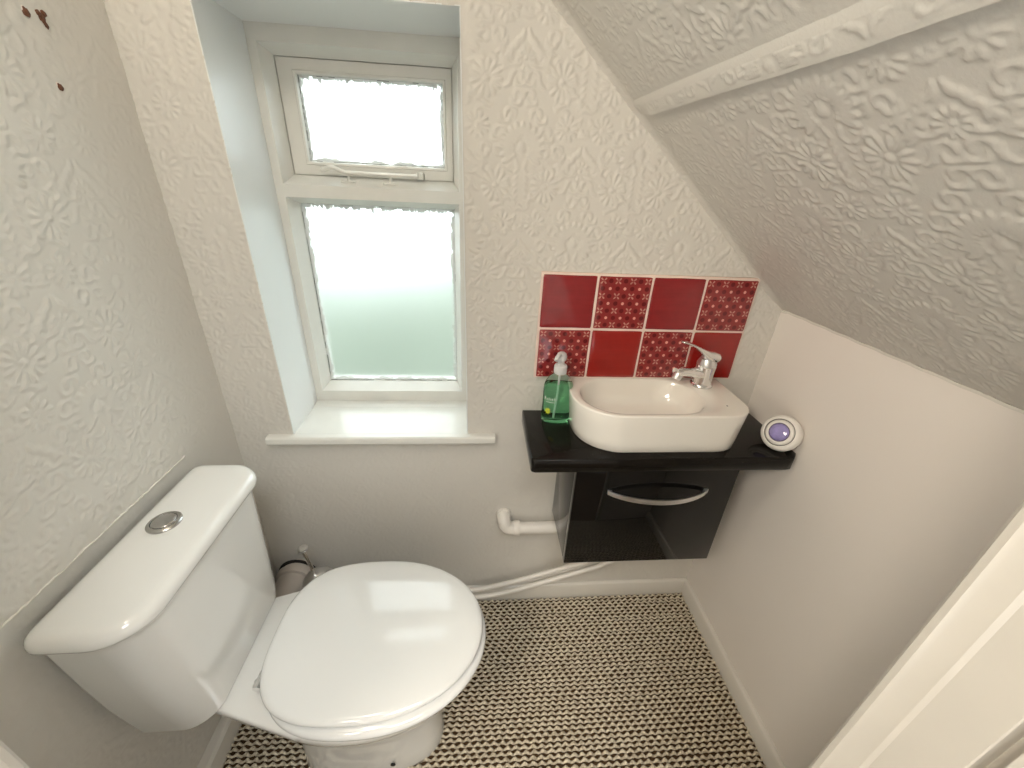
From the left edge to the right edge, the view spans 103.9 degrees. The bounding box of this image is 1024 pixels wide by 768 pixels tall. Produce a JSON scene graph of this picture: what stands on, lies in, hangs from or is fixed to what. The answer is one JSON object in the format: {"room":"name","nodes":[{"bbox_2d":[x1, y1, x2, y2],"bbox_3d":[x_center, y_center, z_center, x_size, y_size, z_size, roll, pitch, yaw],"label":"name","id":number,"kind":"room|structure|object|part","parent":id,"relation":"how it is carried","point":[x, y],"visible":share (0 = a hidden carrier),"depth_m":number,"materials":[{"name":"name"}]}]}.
{"room":"bathroom","nodes":[
{"label":"bathroom","id":0,"kind":"room"},
{"bbox_2d":[0,0,276,767],"bbox_3d":[-0.744,-0.063,0.479,0.160,2.250,0.887,0,27,-5],"label":"wall","id":1,"kind":"structure","parent":0,"point":[109,378],"depth_m":0.63,"materials":[{"name":"paint"}]},
{"bbox_2d":[21,5,30,17],"bbox_3d":[-0.672,-0.515,0.554,0.004,0.014,0.012,0,27,-5],"label":"plug","id":2,"kind":"object","parent":1,"relation":"attached to","point":[25,11],"visible":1,"depth_m":0.55,"materials":[{"name":"brown plastic"}]},
{"bbox_2d":[35,9,48,29],"bbox_3d":[-0.674,-0.524,0.575,0.005,0.023,0.017,0,27,-5],"label":"plug","id":3,"kind":"object","parent":1,"relation":"attached to","point":[42,15],"visible":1,"depth_m":0.57,"materials":[{"name":"brown plastic"}]},
{"bbox_2d":[56,82,63,90],"bbox_3d":[-0.678,-0.446,0.601,0.004,0.011,0.010,0,27,-5],"label":"plug","id":4,"kind":"object","parent":1,"relation":"attached to","point":[60,86],"visible":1,"depth_m":0.60,"materials":[{"name":"brown plastic"}]},
{"bbox_2d":[0,455,185,630],"bbox_3d":[-0.695,0.267,0.655,0.006,0.008,0.484,0,27,-5],"label":"trim","id":5,"kind":"structure","parent":1,"relation":"attached to","point":[26,604],"depth_m":0.64,"materials":[{"name":"white wood"}]},
{"bbox_2d":[197,716,241,767],"bbox_3d":[-0.725,0.889,1.012,0.024,0.075,0.757,0,27,-5],"label":"baseboard","id":6,"kind":"structure","parent":1,"relation":"attached to","point":[219,745],"depth_m":0.98,"materials":[{"name":"white wood"}]},
{"bbox_2d":[274,559,314,596],"bbox_3d":[-0.674,0.666,1.175,0.119,0.128,0.274,0,27,-5],"label":"pipe","id":7,"kind":"object","parent":1,"relation":"attached to","point":[291,574],"visible":0.2,"depth_m":1.22,"materials":[{"name":"white plastic"}]},
{"bbox_2d":[104,0,781,584],"bbox_3d":[-0.021,-0.308,1.040,1.691,2.250,0.273,0,27,-5],"label":"wall","id":8,"kind":"structure","parent":0,"point":[560,174],"depth_m":0.89,"materials":[{"name":"white paint"}]},
{"bbox_2d":[242,20,494,444],"bbox_3d":[-0.334,-0.309,0.989,0.599,0.930,0.273,0,27,-5],"label":"window","id":9,"kind":"structure","parent":8,"relation":"in","point":[363,128],"depth_m":1.04,"materials":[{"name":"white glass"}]},
{"bbox_3d":[-0.327,-0.622,0.959,0.323,0.171,0.004,0,27,-5],"label":"pane","id":10,"kind":"part","parent":9,"relation":"part of","materials":[{"name":"clear glass"}]},
{"bbox_3d":[-0.355,-0.237,1.148,0.388,0.500,0.004,0,27,-5],"label":"pane","id":11,"kind":"part","parent":9,"relation":"part of","materials":[{"name":"clear glass"}]},
{"bbox_2d":[496,508,556,535],"bbox_3d":[0.163,0.428,1.247,0.425,0.075,0.062,0,27,-5],"label":"pipe","id":12,"kind":"object","parent":8,"relation":"attached to","point":[515,527],"visible":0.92,"depth_m":1.22,"materials":[{"name":"white plastic"}]},
{"bbox_2d":[469,562,591,592],"bbox_3d":[0.002,0.566,1.292,0.818,0.344,0.016,0,27,-5],"label":"pipe","id":13,"kind":"object","parent":8,"relation":"attached to","point":[576,564],"visible":0.43,"depth_m":1.33,"materials":[{"name":"white plastic"}]},
{"bbox_2d":[468,562,596,587],"bbox_3d":[0.042,0.564,1.310,0.901,0.351,0.011,0,27,-5],"label":"pipe","id":14,"kind":"object","parent":8,"relation":"attached to","point":[575,568],"visible":0.29,"depth_m":1.35,"materials":[{"name":"white plastic"}]},
{"bbox_2d":[475,561,615,599],"bbox_3d":[0.025,0.579,1.279,0.863,0.352,0.016,0,27,-5],"label":"pipe","id":15,"kind":"object","parent":8,"relation":"attached to","point":[601,564],"visible":0.58,"depth_m":1.32,"materials":[{"name":"white plastic"}]},
{"bbox_2d":[467,578,685,600],"bbox_3d":[-0.059,0.731,1.403,1.391,0.066,0.014,0,27,-5],"label":"baseboard","id":16,"kind":"structure","parent":8,"relation":"attached to","point":[665,585],"depth_m":1.43,"materials":[{"name":"white wood"}]},
{"bbox_2d":[552,470,739,562],"bbox_3d":[0.344,0.305,1.095,0.406,0.330,0.237,0,27,-5],"label":"vanity cabinet","id":17,"kind":"object","parent":8,"relation":"attached to","point":[638,515],"visible":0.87,"depth_m":1.03,"materials":[{"name":"black laminate"}]},
{"bbox_3d":[0.362,0.274,0.973,0.256,0.014,0.044,0,27,-5],"label":"handle","id":18,"kind":"part","parent":17,"relation":"part of","materials":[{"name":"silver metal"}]},
{"bbox_2d":[522,410,795,472],"bbox_3d":[0.353,0.138,1.019,0.638,0.036,0.220,0,27,-5],"label":"countertop","id":19,"kind":"structure","parent":17,"relation":"on","point":[551,448],"depth_m":0.93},
{"bbox_2d":[541,351,572,423],"bbox_3d":[0.116,0.009,0.997,0.075,0.191,0.055,0,27,-5],"label":"soap bottle","id":20,"kind":"object","parent":19,"relation":"on","point":[555,403],"visible":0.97,"depth_m":0.98,"materials":[{"name":"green plastic"}]},
{"bbox_2d":[569,377,748,452],"bbox_3d":[0.346,0.072,0.995,0.413,0.101,0.200,0,27,-5],"label":"basin","id":21,"kind":"object","parent":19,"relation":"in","point":[624,415],"visible":0.97,"depth_m":0.93,"materials":[{"name":"beige ceramic"}]},
{"bbox_2d":[672,340,721,389],"bbox_3d":[0.459,-0.054,1.000,0.135,0.131,0.055,-4,27,-13],"label":"mixer tap","id":22,"kind":"object","parent":21,"relation":"on","point":[702,374],"visible":1,"depth_m":0.99,"materials":[{"name":"silver metal"}]},
{"bbox_3d":[0.447,-0.027,1.002,0.098,0.042,0.038,-8,29,-20],"label":"spout","id":23,"kind":"part","parent":22,"relation":"part of","materials":[{"name":"silver metal"}]},
{"bbox_3d":[0.463,-0.079,0.981,0.135,0.069,0.049,-9,29,-22],"label":"lever","id":24,"kind":"part","parent":22,"relation":"part of","materials":[{"name":"silver metal"}]},
{"bbox_2d":[761,415,803,450],"bbox_3d":[0.646,0.117,0.957,0.067,0.081,0.085,0,27,-5],"label":"air freshener","id":25,"kind":"object","parent":19,"relation":"on","point":[778,432],"visible":1,"depth_m":0.94,"materials":[{"name":"white plastic"}]},
{"bbox_2d":[534,271,759,378],"bbox_3d":[0.327,-0.137,1.001,0.532,0.268,0.012,0,27,-5],"label":"tile backsplash","id":26,"kind":"structure","parent":8,"relation":"attached to","point":[607,325],"depth_m":0.99,"materials":[{"name":"red tile"}]},
{"bbox_2d":[223,593,765,767],"bbox_3d":[0.019,1.314,0.432,1.691,0.100,2.320,0,27,-5],"label":"floor","id":27,"kind":"structure","parent":0,"point":[522,739],"depth_m":1.15,"materials":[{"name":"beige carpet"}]},
{"bbox_2d":[23,465,485,767],"bbox_3d":[-0.382,0.588,0.898,0.646,0.744,0.394,0,27,-5],"label":"toilet","id":28,"kind":"object","parent":27,"relation":"on","point":[182,623],"visible":1,"depth_m":0.78,"materials":[{"name":"white ceramic"}]},
{"bbox_3d":[-0.613,0.273,0.720,0.151,0.026,0.394,0,27,-5],"label":"cistern lid","id":29,"kind":"part","parent":28,"relation":"part of","materials":[{"name":"white ceramic"}]},
{"bbox_3d":[-0.632,0.251,0.728,0.054,0.006,0.054,0,27,-5],"label":"flush plate","id":30,"kind":"part","parent":28,"relation":"part of","materials":[{"name":"grey metal"}]},
{"bbox_3d":[-0.292,0.545,0.893,0.453,0.019,0.358,0,27,-5],"label":"lid","id":31,"kind":"part","parent":28,"relation":"part of","materials":[{"name":"white plastic"}]},
{"bbox_3d":[-0.284,0.566,0.897,0.451,0.018,0.372,0,27,-5],"label":"seat","id":32,"kind":"part","parent":28,"relation":"part of","materials":[{"name":"white plastic"}]},
{"bbox_2d":[224,592,765,767],"bbox_3d":[-0.036,0.919,1.091,1.378,0.014,0.737,0,27,-5],"label":"carpet","id":33,"kind":"object","parent":27,"relation":"on","point":[461,745],"visible":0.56,"depth_m":1.15,"materials":[{"name":"carpet"}]},
{"bbox_2d":[297,544,331,587],"bbox_3d":[-0.572,0.623,1.207,0.104,0.373,0.104,0,27,-5],"label":"toilet brush","id":34,"kind":"object","parent":33,"relation":"on","point":[315,572],"visible":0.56,"depth_m":1.16,"materials":[{"name":"silver metal"}]},
{"bbox_3d":[-0.588,0.464,1.123,0.028,0.016,0.028,0,27,-5],"label":"knob","id":35,"kind":"part","parent":34,"relation":"part of","materials":[{"name":"white plastic"}]},
{"bbox_3d":[-0.581,0.563,1.175,0.034,0.224,0.014,0,27,-5],"label":"handle","id":36,"kind":"part","parent":34,"relation":"part of","materials":[{"name":"silver metal"}]},
{"bbox_2d":[551,0,1023,410],"bbox_3d":[0.017,-0.522,0.309,1.641,1.325,0.887,0,27,-5],"label":"ceiling","id":37,"kind":"structure","parent":0,"point":[874,194],"depth_m":0.49,"materials":[{"name":"paint"}]},
{"bbox_2d":[634,0,1001,114],"bbox_3d":[0.281,-0.368,0.459,0.037,0.040,0.765,0,27,-6],"label":"ceiling beam","id":38,"kind":"structure","parent":37,"relation":"attached to","point":[866,23],"depth_m":0.38,"materials":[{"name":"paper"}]},
{"bbox_2d":[687,310,1023,767],"bbox_3d":[0.760,0.477,0.874,0.150,1.064,0.887,0,27,-5],"label":"wall","id":39,"kind":"structure","parent":0,"point":[817,573],"depth_m":0.83,"materials":[{"name":"paint"}]},
{"bbox_2d":[681,578,785,767],"bbox_3d":[0.653,0.902,1.131,0.014,0.066,0.757,0,27,-5],"label":"baseboard","id":40,"kind":"structure","parent":39,"relation":"attached to","point":[767,750],"depth_m":1.16,"materials":[{"name":"white wood"}]},
{"bbox_2d":[781,310,1023,413],"bbox_3d":[0.706,-0.015,0.669,0.008,0.011,0.753,0,27,-5],"label":"trim","id":41,"kind":"structure","parent":39,"relation":"attached to","point":[959,385],"depth_m":0.69,"materials":[{"name":"white paint"}]},
{"bbox_3d":[0.047,0.117,0.198,1.691,2.250,0.110,0,27,-5],"label":"wall","id":42,"kind":"structure","parent":0,"visible":0},
{"bbox_2d":[0,740,29,767],"bbox_3d":[-0.410,0.254,0.236,0.024,1.930,0.122,0,27,-5],"label":"trim","id":43,"kind":"structure","parent":42,"relation":"attached to","point":[8,758],"depth_m":0.32,"materials":[{"name":"white wood"}]},
{"bbox_2d":[808,500,1023,767],"bbox_3d":[0.363,0.260,0.302,0.024,1.930,0.122,0,27,-5],"label":"trim","id":44,"kind":"structure","parent":42,"relation":"attached to","point":[953,697],"depth_m":0.32,"materials":[{"name":"white wood"}]}
]}

